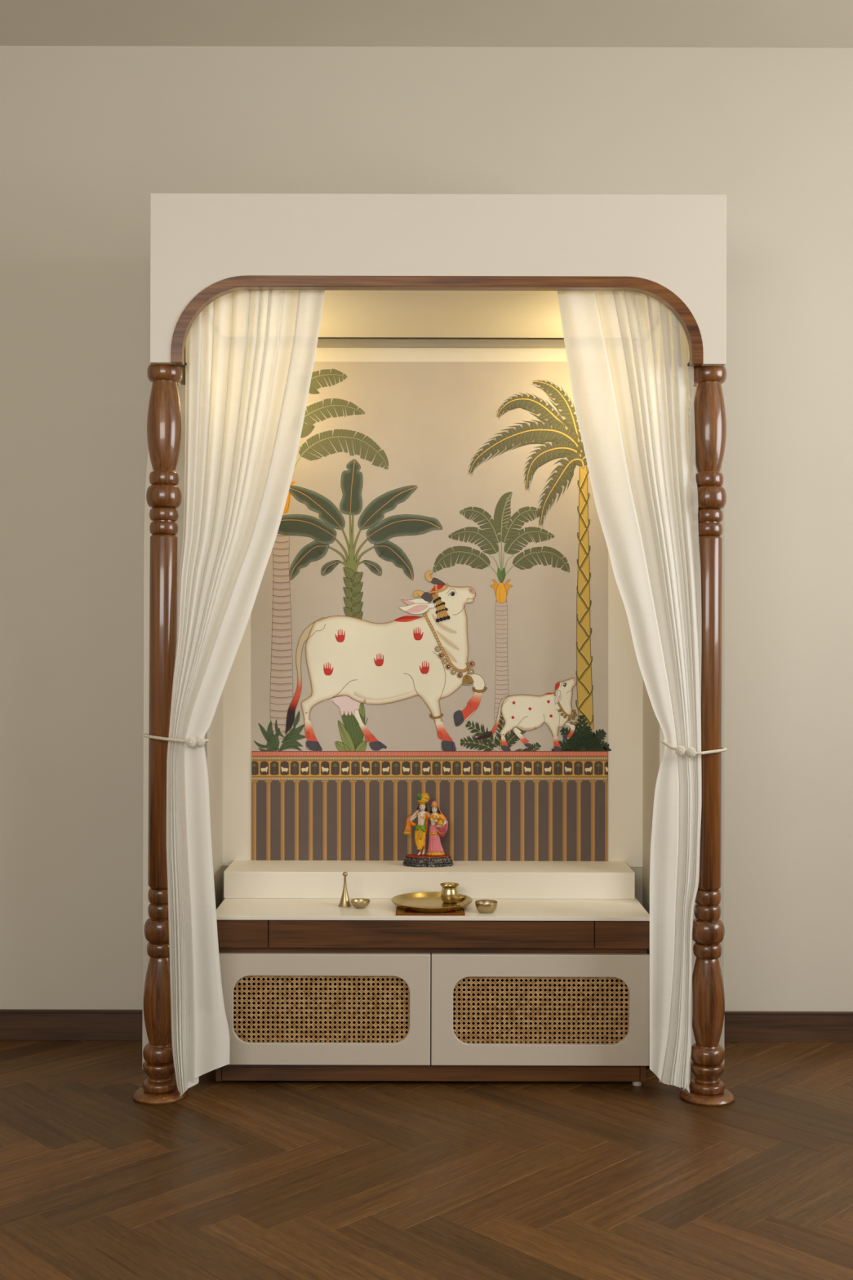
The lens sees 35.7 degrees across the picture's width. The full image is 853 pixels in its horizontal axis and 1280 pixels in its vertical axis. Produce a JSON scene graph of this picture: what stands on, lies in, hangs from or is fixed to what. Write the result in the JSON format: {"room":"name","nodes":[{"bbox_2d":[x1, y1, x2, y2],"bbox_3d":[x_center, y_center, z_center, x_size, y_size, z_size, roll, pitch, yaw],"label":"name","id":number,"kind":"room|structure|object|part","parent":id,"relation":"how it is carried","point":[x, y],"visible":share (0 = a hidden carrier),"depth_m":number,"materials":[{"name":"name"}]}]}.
{"room":"home prayer room","nodes":[
{"label":"home prayer room","id":0,"kind":"room"},
{"bbox_2d":[0,45,852,1011],"bbox_3d":[0.001,-0.278,3.860,6.200,2.856,0.100,0,0,0],"label":"wall","id":1,"kind":"structure","parent":0,"point":[88,133],"depth_m":3.81,"materials":[{"name":"beige paint"}]},
{"bbox_2d":[0,1008,142,1039],"bbox_3d":[-1.884,1.102,3.804,2.238,0.086,0.012,0,0,0],"label":"baseboard","id":2,"kind":"structure","parent":1,"relation":"attached to","point":[15,1024],"depth_m":3.80,"materials":[{"name":"brown wood"}]},
{"bbox_2d":[222,347,643,866],"bbox_3d":[0.019,-0.100,3.808,1.206,1.500,0.003,0,0,0],"label":"panel","id":3,"kind":"object","parent":1,"relation":"attached to","point":[625,679],"visible":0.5,"depth_m":3.81,"materials":[{"name":"beige paint"}]},
{"bbox_2d":[251,361,611,861],"bbox_3d":[0.014,-0.081,3.805,1.037,1.439,0.004,0,0,0],"label":"wallpaper","id":4,"kind":"object","parent":3,"relation":"attached to","point":[429,612],"visible":1,"depth_m":3.81},
{"bbox_2d":[150,193,726,386],"bbox_3d":[0.029,-0.892,3.538,1.422,0.418,0.543,0,0,0],"label":"canopy","id":5,"kind":"object","parent":1,"relation":"attached to","point":[385,264],"visible":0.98,"depth_m":3.27,"materials":[{"name":"white paint"}]},
{"bbox_2d":[166,289,324,1096],"bbox_3d":[-0.448,0.101,3.314,0.397,2.065,0.088,0,0,0],"label":"curtain","id":6,"kind":"object","parent":5,"relation":"hanging from","point":[250,355],"visible":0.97,"depth_m":3.32,"materials":[{"name":"white fabric"}]},
{"bbox_2d":[142,733,208,747],"bbox_3d":[-0.628,0.250,3.312,0.204,0.029,0.108,0,0,29],"label":"tieback","id":7,"kind":"object","parent":6,"relation":"attached to","point":[191,742],"visible":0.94,"depth_m":3.25,"materials":[{"name":"beige fabric"}]},
{"bbox_3d":[-0.630,0.245,3.313,0.200,0.019,0.108,0,0,30],"label":"cord","id":8,"kind":"part","parent":7,"relation":"part of","materials":[{"name":"beige fabric"}]},
{"bbox_3d":[0.026,-0.790,3.284,1.313,0.215,0.033,0,0,0],"label":"arch trim","id":9,"kind":"part","parent":5,"relation":"part of","materials":[{"name":"brown wood"}]},
{"bbox_2d":[557,290,702,1093],"bbox_3d":[0.504,0.096,3.320,0.367,2.056,0.073,0,0,0],"label":"curtain","id":10,"kind":"object","parent":5,"relation":"hanging from","point":[628,353],"visible":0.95,"depth_m":3.32,"materials":[{"name":"white fabric"}]},
{"bbox_2d":[661,739,727,757],"bbox_3d":[0.672,0.269,3.317,0.191,0.042,0.108,0,0,-33],"label":"tieback","id":11,"kind":"object","parent":10,"relation":"attached to","point":[691,752],"visible":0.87,"depth_m":3.25,"materials":[{"name":"beige fabric"}]},
{"bbox_2d":[724,1011,852,1042],"bbox_3d":[1.898,1.112,3.804,2.198,0.086,0.012,0,0,0],"label":"baseboard","id":12,"kind":"structure","parent":1,"relation":"attached to","point":[740,1026],"depth_m":3.80,"materials":[{"name":"brown wood"}]},
{"bbox_2d":[0,1040,852,1279],"bbox_3d":[-0.003,1.150,1.660,6.000,0.001,4.300,0,0,0],"label":"floor","id":13,"kind":"structure","parent":0,"point":[226,1180],"depth_m":2.86,"materials":[{"name":"brown wood"}]},
{"bbox_2d":[132,363,187,1105],"bbox_3d":[-0.668,0.227,3.335,0.136,1.844,0.136,0,0,0],"label":"turned post","id":14,"kind":"object","parent":13,"relation":"on","point":[164,418],"visible":0.86,"depth_m":3.30,"materials":[{"name":"brown wood"}]},
{"bbox_2d":[142,385,222,1069],"bbox_3d":[-0.671,0.233,3.675,0.173,1.830,0.270,0,0,0],"label":"panel","id":15,"kind":"object","parent":13,"relation":"on","point":[214,747],"visible":0.2,"depth_m":3.54,"materials":[{"name":"beige paint"}]},
{"bbox_2d":[215,920,649,1085],"bbox_3d":[0.012,0.934,3.593,1.120,0.432,0.402,0,0,0],"label":"base cabinet","id":16,"kind":"object","parent":13,"relation":"on","point":[304,1000],"visible":0.92,"depth_m":3.39,"materials":[{"name":"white wood"}]},
{"bbox_3d":[-0.536,1.113,3.428,0.015,0.048,0.028,0,0,0],"label":"plinth post","id":17,"kind":"part","parent":16,"relation":"part of","materials":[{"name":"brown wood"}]},
{"bbox_3d":[-0.477,0.753,3.400,0.142,0.070,0.016,0,0,0],"label":"drawer","id":18,"kind":"part","parent":16,"relation":"part of","materials":[{"name":"brown wood"}]},
{"bbox_3d":[-0.269,0.947,3.400,0.459,0.180,0.003,0,0,0],"label":"cane panel","id":19,"kind":"part","parent":16,"relation":"part of","materials":[{"name":"beige wicker"}]},
{"bbox_3d":[-0.269,0.947,3.401,0.558,0.284,0.018,0,0,0],"label":"door","id":20,"kind":"part","parent":16,"relation":"part of","materials":[{"name":"beige paint"}]},
{"bbox_3d":[0.013,0.754,3.400,0.833,0.070,0.016,0,0,0],"label":"drawer","id":21,"kind":"part","parent":16,"relation":"part of","materials":[{"name":"brown wood"}]},
{"bbox_3d":[0.012,0.762,3.420,1.108,0.088,0.024,0,0,0],"label":"rail","id":22,"kind":"part","parent":16,"relation":"part of","materials":[{"name":"brown wood"}]},
{"bbox_2d":[216,897,649,920],"bbox_3d":[0.013,0.712,3.596,1.126,0.010,0.422,0,0,0],"label":"countertop","id":23,"kind":"structure","parent":16,"relation":"on","point":[230,908],"depth_m":3.46,"materials":[{"name":"white stone"}]},
{"bbox_2d":[337,871,351,906],"bbox_3d":[-0.216,0.661,3.520,0.036,0.090,0.036,0,0,0],"label":"bell","id":24,"kind":"object","parent":23,"relation":"on","point":[344,901],"visible":1,"depth_m":3.51,"materials":[{"name":"brown metal"}]},
{"bbox_2d":[351,897,369,908],"bbox_3d":[-0.175,0.696,3.495,0.051,0.020,0.051,0,0,0],"label":"bowl","id":25,"kind":"object","parent":23,"relation":"on","point":[359,903],"visible":1,"depth_m":3.48,"materials":[{"name":"brown metal"}]},
{"bbox_2d":[223,860,635,898],"bbox_3d":[0.008,0.670,3.712,1.123,0.073,0.189,0,0,0],"label":"step","id":26,"kind":"structure","parent":23,"relation":"on","point":[366,879],"depth_m":3.62,"materials":[{"name":"beige paint"}]},
{"bbox_2d":[403,792,453,866],"bbox_3d":[0.005,0.532,3.724,0.142,0.203,0.061,0,0,0],"label":"figurine","id":27,"kind":"object","parent":26,"relation":"on","point":[435,856],"visible":1,"depth_m":3.72,"materials":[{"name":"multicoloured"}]},
{"bbox_3d":[-0.017,0.530,3.725,0.032,0.018,0.030,0,0,0],"label":"sash","id":28,"kind":"part","parent":27,"relation":"part of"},
{"bbox_3d":[-0.008,0.446,3.729,0.036,0.032,0.028,0,0,0],"label":"crown","id":29,"kind":"part","parent":27,"relation":"part of","materials":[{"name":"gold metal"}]},
{"bbox_2d":[436,818,444,826],"bbox_3d":[0.039,0.513,3.716,0.020,0.020,0.020,0,0,0],"label":"pot","id":30,"kind":"object","parent":27,"relation":"on","point":[441,821],"depth_m":3.71,"materials":[{"name":"gold metal"}]},
{"bbox_2d":[437,806,448,832],"bbox_3d":[0.044,0.508,3.735,0.033,0.086,0.010,0,0,0],"label":"drape","id":31,"kind":"object","parent":27,"relation":"hanging from","point":[443,828],"depth_m":3.72,"materials":[{"name":"ceramic"}]},
{"bbox_2d":[395,906,465,915],"bbox_3d":[0.010,0.705,3.487,0.179,0.002,0.182,0,0,0],"label":"mat","id":32,"kind":"object","parent":23,"relation":"on","point":[398,911],"visible":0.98,"depth_m":3.42,"materials":[{"name":"red fabric"}]},
{"bbox_2d":[391,891,472,912],"bbox_3d":[0.015,0.695,3.507,0.217,0.017,0.217,0,0,0],"label":"brass plate","id":33,"kind":"object","parent":32,"relation":"on","point":[428,901],"visible":0.83,"depth_m":3.53,"materials":[{"name":"gold metal"}]},
{"bbox_2d":[440,882,459,903],"bbox_3d":[0.062,0.678,3.547,0.052,0.049,0.052,0,0,0],"label":"pot","id":34,"kind":"object","parent":33,"relation":"on","point":[448,889],"visible":0.94,"depth_m":3.53,"materials":[{"name":"gold metal"}]},
{"bbox_2d":[448,894,466,906],"bbox_3d":[0.083,0.689,3.492,0.048,0.027,0.048,0,0,0],"label":"cup","id":35,"kind":"object","parent":33,"relation":"on","point":[457,899],"visible":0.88,"depth_m":3.49,"materials":[{"name":"gold metal"}]},
{"bbox_2d":[475,899,497,913],"bbox_3d":[0.155,0.693,3.443,0.058,0.027,0.058,0,0,0],"label":"bowl","id":36,"kind":"object","parent":23,"relation":"on","point":[485,906],"visible":1,"depth_m":3.42,"materials":[{"name":"brown metal"}]},
{"bbox_3d":[0.292,0.948,3.401,0.559,0.284,0.018,0,0,0],"label":"door","id":37,"kind":"part","parent":16,"relation":"part of","materials":[{"name":"beige paint"}]},
{"bbox_3d":[0.294,0.950,3.400,0.458,0.180,0.003,0,0,0],"label":"cane panel","id":38,"kind":"part","parent":16,"relation":"part of","materials":[{"name":"beige wicker"}]},
{"bbox_3d":[0.502,0.755,3.400,0.140,0.070,0.016,0,0,0],"label":"drawer","id":39,"kind":"part","parent":16,"relation":"part of","materials":[{"name":"brown wood"}]},
{"bbox_3d":[0.559,1.116,3.428,0.015,0.048,0.028,0,0,0],"label":"plinth post","id":40,"kind":"part","parent":16,"relation":"part of","materials":[{"name":"brown wood"}]},
{"bbox_2d":[642,386,725,1071],"bbox_3d":[0.710,0.237,3.675,0.176,1.830,0.270,0,0,0],"label":"panel","id":41,"kind":"object","parent":13,"relation":"on","point":[653,735],"visible":0.12,"depth_m":3.59,"materials":[{"name":"beige paint"}]},
{"bbox_2d":[680,365,734,1106],"bbox_3d":[0.709,0.230,3.335,0.136,1.844,0.136,0,0,0],"label":"turned post","id":42,"kind":"object","parent":13,"relation":"on","point":[706,1088],"visible":0.98,"depth_m":3.30,"materials":[{"name":"brown wood"}]},
{"bbox_2d":[0,0,852,48],"bbox_3d":[0.005,-1.756,1.660,6.200,0.100,4.500,0,0,0],"label":"ceiling","id":43,"kind":"structure","parent":0,"point":[795,24],"depth_m":3.66,"materials":[{"name":"paint"}]}
]}

